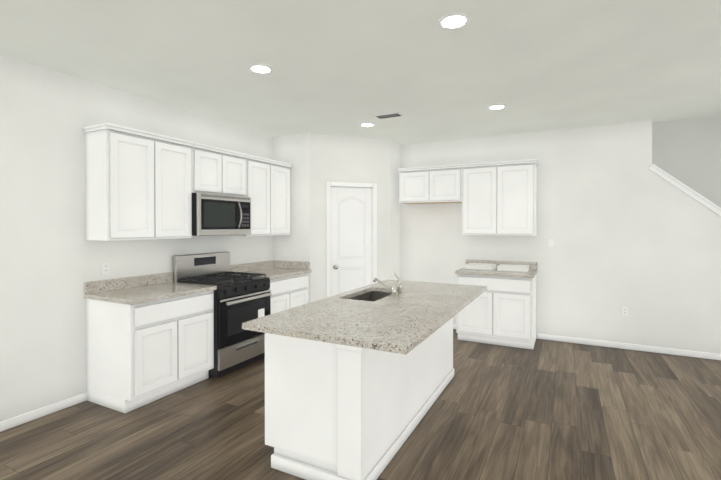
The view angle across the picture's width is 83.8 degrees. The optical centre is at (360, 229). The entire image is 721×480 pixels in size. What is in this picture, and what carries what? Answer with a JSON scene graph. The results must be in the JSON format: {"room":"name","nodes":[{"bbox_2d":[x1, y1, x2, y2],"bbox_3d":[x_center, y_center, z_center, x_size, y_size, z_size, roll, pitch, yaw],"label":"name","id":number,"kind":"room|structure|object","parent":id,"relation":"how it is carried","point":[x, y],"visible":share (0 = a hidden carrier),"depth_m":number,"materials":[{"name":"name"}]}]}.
{"room":"kitchen","nodes":[
{"label":"kitchen","id":0,"kind":"room"},
{"bbox_2d":[0,54,272,421],"bbox_3d":[-2.813,0.103,2.659,0.120,2.740,9.670,0,0,27],"label":"wall","id":1,"kind":"structure","parent":0,"point":[52,258],"depth_m":3.24,"materials":[{"name":"paint"}]},
{"bbox_2d":[0,392,86,431],"bbox_3d":[-3.647,1.450,0.897,0.012,0.072,5.754,0,0,27],"label":"baseboard","id":2,"kind":"structure","parent":1,"relation":"attached to","point":[36,414],"depth_m":3.14,"materials":[{"name":"paint"}]},
{"bbox_2d":[102,262,109,274],"bbox_3d":[-2.269,0.351,3.579,0.008,0.114,0.070,0,0,27],"label":"electrical outlet","id":3,"kind":"object","parent":1,"relation":"attached to","point":[105,268],"visible":1,"depth_m":3.58,"materials":[{"name":"white plastic"}]},
{"bbox_2d":[82,122,193,240],"bbox_3d":[-2.008,-0.387,3.709,0.346,0.959,0.862,0,0,27],"label":"upper cabinet","id":4,"kind":"object","parent":1,"relation":"attached to","point":[138,184],"visible":1,"depth_m":3.49,"materials":[{"name":"paint"}]},
{"bbox_2d":[192,142,247,196],"bbox_3d":[-1.636,-0.621,4.432,0.346,0.502,0.760,0,0,27],"label":"upper cabinet","id":5,"kind":"object","parent":1,"relation":"attached to","point":[217,170],"visible":0.75,"depth_m":4.31,"materials":[{"name":"paint"}]},
{"bbox_2d":[192,193,250,235],"bbox_3d":[-1.589,-0.151,4.411,0.448,0.431,0.756,0,0,27],"label":"microwave","id":6,"kind":"object","parent":5,"relation":"attached to","point":[215,214],"visible":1,"depth_m":4.25,"materials":[{"name":"silver metal"}]},
{"bbox_2d":[227,154,292,235],"bbox_3d":[-1.265,-0.397,5.157,0.346,0.959,0.862,0,0,27],"label":"upper cabinet","id":7,"kind":"object","parent":1,"relation":"attached to","point":[268,186],"visible":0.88,"depth_m":5.04,"materials":[{"name":"paint"}]},
{"bbox_2d":[273,132,309,302],"bbox_3d":[-0.920,0.081,5.537,0.620,2.740,0.120,0,0,27],"label":"wall","id":8,"kind":"structure","parent":0,"point":[294,149],"depth_m":5.43,"materials":[{"name":"paint"}]},
{"bbox_2d":[310,132,389,301],"bbox_3d":[-0.147,0.081,5.607,1.168,2.740,0.120,0,0,-21],"label":"wall","id":9,"kind":"structure","parent":0,"point":[343,158],"depth_m":5.50,"materials":[{"name":"paint"}]},
{"bbox_2d":[331,187,371,295],"bbox_3d":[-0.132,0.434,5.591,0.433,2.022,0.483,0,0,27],"label":"pantry door","id":10,"kind":"structure","parent":9,"relation":"in","point":[351,238],"depth_m":5.57,"materials":[{"name":"paint"}]},
{"bbox_2d":[326,181,376,297],"bbox_3d":[-0.134,0.403,5.605,0.740,2.095,0.136,0,0,-21],"label":"door frame","id":11,"kind":"structure","parent":9,"relation":"attached to","point":[329,185],"depth_m":5.49,"materials":[{"name":"paint"}]},
{"bbox_2d":[0,329,720,479],"bbox_3d":[0.835,1.532,1.433,7.900,0.100,11.200,0,0,27],"label":"floor","id":12,"kind":"structure","parent":0,"point":[549,410],"depth_m":2.96,"materials":[{"name":"brown wood"}]},
{"bbox_2d":[86,290,213,412],"bbox_3d":[-1.878,1.027,3.668,0.624,0.876,0.838,0,0,27],"label":"base cabinet","id":13,"kind":"object","parent":12,"relation":"on","point":[139,355],"visible":0.83,"depth_m":3.36,"materials":[{"name":"paint"}]},
{"bbox_2d":[84,272,216,304],"bbox_3d":[-1.871,0.520,3.653,0.646,0.137,0.850,0,0,27],"label":"countertop","id":14,"kind":"structure","parent":13,"relation":"on","point":[134,290],"depth_m":3.61,"materials":[{"name":"stone"}]},
{"bbox_2d":[173,252,271,377],"bbox_3d":[-1.461,0.868,4.353,0.727,1.185,0.754,0,0,27],"label":"range","id":15,"kind":"object","parent":12,"relation":"on","point":[240,298],"visible":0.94,"depth_m":4.18,"materials":[{"name":"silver metal"}]},
{"bbox_2d":[270,273,308,313],"bbox_3d":[-1.141,1.017,5.104,0.624,0.876,0.862,0,0,27],"label":"base cabinet","id":16,"kind":"object","parent":12,"relation":"on","point":[289,292],"visible":0.33,"depth_m":4.94,"materials":[{"name":"paint"}]},
{"bbox_2d":[230,260,311,279],"bbox_3d":[-1.131,0.509,5.096,0.646,0.137,0.859,0,0,27],"label":"countertop","id":17,"kind":"structure","parent":16,"relation":"on","point":[273,269],"depth_m":5.23,"materials":[{"name":"stone"}]},
{"bbox_2d":[265,318,453,479],"bbox_3d":[0.156,1.030,3.250,0.709,0.876,2.029,0,0,27],"label":"kitchen island","id":18,"kind":"object","parent":12,"relation":"on","point":[333,411],"visible":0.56,"depth_m":2.41,"materials":[{"name":"paint"}]},
{"bbox_2d":[242,280,486,354],"bbox_3d":[0.254,0.574,3.135,1.045,0.037,2.190,0,0,27],"label":"island countertop","id":19,"kind":"structure","parent":18,"relation":"on","point":[412,316],"depth_m":2.57,"materials":[{"name":"stone"}]},
{"bbox_2d":[349,291,390,301],"bbox_3d":[0.106,0.752,3.453,0.372,0.320,0.704,0,0,27],"label":"undermount sink","id":20,"kind":"object","parent":19,"relation":"in","point":[373,296],"visible":0.04,"depth_m":3.77,"materials":[{"name":"silver metal"}]},
{"bbox_2d":[373,273,402,296],"bbox_3d":[0.232,0.461,3.396,0.220,0.184,0.157,0,0,27],"label":"faucet","id":21,"kind":"object","parent":19,"relation":"on","point":[393,291],"visible":1,"depth_m":3.36,"materials":[{"name":"silver metal"}]},
{"bbox_2d":[456,274,535,348],"bbox_3d":[1.782,1.015,5.254,0.914,0.876,0.624,0,0,27],"label":"base cabinet","id":22,"kind":"object","parent":12,"relation":"on","point":[500,310],"visible":0.77,"depth_m":4.96,"materials":[{"name":"paint"}]},
{"bbox_2d":[455,260,536,277],"bbox_3d":[1.777,0.508,5.241,0.938,0.137,0.646,0,0,27],"label":"countertop","id":23,"kind":"structure","parent":22,"relation":"on","point":[531,272],"depth_m":5.12,"materials":[{"name":"stone"}]},
{"bbox_2d":[465,263,495,269],"bbox_3d":[1.629,0.507,5.446,0.364,0.060,0.304,0,0,27],"label":"box","id":24,"kind":"object","parent":23,"relation":"on","point":[480,266],"visible":0.94,"depth_m":5.34,"materials":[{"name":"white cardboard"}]},
{"bbox_2d":[497,264,529,271],"bbox_3d":[2.002,0.508,5.255,0.364,0.060,0.304,0,0,27],"label":"box","id":25,"kind":"object","parent":23,"relation":"on","point":[510,267],"visible":1,"depth_m":5.14,"materials":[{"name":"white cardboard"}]},
{"bbox_2d":[0,0,720,144],"bbox_3d":[0.531,-1.304,0.820,7.900,0.100,9.870,0,0,27],"label":"ceiling","id":26,"kind":"structure","parent":0,"point":[343,67],"depth_m":2.99,"materials":[{"name":"paint"}]},
{"bbox_2d":[248,64,272,73],"bbox_3d":[-0.792,-1.268,3.191,0.192,0.006,0.192,0,0,27],"label":"recessed light","id":27,"kind":"object","parent":26,"relation":"in","point":[259,69],"visible":1,"depth_m":3.19,"materials":[{"name":"paint"}]},
{"bbox_2d":[360,123,374,126],"bbox_3d":[0.085,-1.281,4.944,0.192,0.006,0.192,0,0,27],"label":"recessed light","id":28,"kind":"object","parent":26,"relation":"in","point":[366,124],"visible":0.98,"depth_m":4.94,"materials":[{"name":"paint"}]},
{"bbox_2d":[374,112,403,118],"bbox_3d":[0.318,-1.274,4.521,0.300,0.012,0.150,0,0,27],"label":"ceiling vent","id":29,"kind":"object","parent":26,"relation":"in","point":[389,115],"visible":1,"depth_m":4.50,"materials":[{"name":"metal"}]},
{"bbox_2d":[438,13,469,29],"bbox_3d":[0.569,-1.262,2.448,0.192,0.006,0.192,0,0,27],"label":"recessed light","id":30,"kind":"object","parent":26,"relation":"in","point":[454,21],"visible":1,"depth_m":2.45,"materials":[{"name":"paint"}]},
{"bbox_2d":[487,104,505,109],"bbox_3d":[1.428,-1.276,4.210,0.192,0.006,0.192,0,0,27],"label":"recessed light","id":31,"kind":"object","parent":26,"relation":"in","point":[497,107],"visible":1,"depth_m":4.22,"materials":[{"name":"paint"}]},
{"bbox_2d":[390,139,401,279],"bbox_3d":[0.476,0.078,6.001,0.120,2.740,0.480,0,0,27],"label":"wall","id":32,"kind":"structure","parent":0,"point":[395,217],"depth_m":5.95,"materials":[{"name":"paint"}]},
{"bbox_2d":[402,116,720,353],"bbox_3d":[2.757,-1.346,5.157,7.740,5.600,0.120,0,0,27],"label":"wall","id":33,"kind":"structure","parent":0,"point":[620,222],"depth_m":5.05,"materials":[{"name":"paint"}]},
{"bbox_2d":[398,164,461,203],"bbox_3d":[1.033,-0.630,5.783,0.911,0.504,0.346,0,0,27],"label":"upper cabinet","id":34,"kind":"object","parent":33,"relation":"attached to","point":[431,184],"visible":0.83,"depth_m":5.64,"materials":[{"name":"paint"}]},
{"bbox_2d":[461,159,538,235],"bbox_3d":[1.856,-0.399,5.362,0.938,0.959,0.346,0,0,27],"label":"upper cabinet","id":35,"kind":"object","parent":33,"relation":"attached to","point":[499,197],"visible":1,"depth_m":5.22,"materials":[{"name":"paint"}]},
{"bbox_2d":[548,239,553,247],"bbox_3d":[2.487,0.184,5.232,0.070,0.114,0.011,0,0,27],"label":"light switch","id":36,"kind":"object","parent":33,"relation":"attached to","point":[550,243],"visible":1,"depth_m":5.23,"materials":[{"name":"white plastic"}]},
{"bbox_2d":[453,324,720,359],"bbox_3d":[2.845,1.421,4.800,5.199,0.072,0.469,0,0,27],"label":"baseboard","id":37,"kind":"structure","parent":33,"relation":"attached to","point":[687,353],"depth_m":4.83,"materials":[{"name":"paint"}]},
{"bbox_2d":[622,306,627,315],"bbox_3d":[3.208,0.996,4.870,0.070,0.114,0.008,0,0,27],"label":"electrical outlet","id":38,"kind":"object","parent":33,"relation":"attached to","point":[624,311],"visible":1,"depth_m":4.87,"materials":[{"name":"white plastic"}]},
{"bbox_2d":[649,164,720,215],"bbox_3d":[4.372,0.152,4.339,2.095,1.831,0.164,0,0,27],"label":"trim","id":39,"kind":"structure","parent":33,"relation":"attached to","point":[689,191],"depth_m":4.59,"materials":[{"name":"paint"}]}
]}

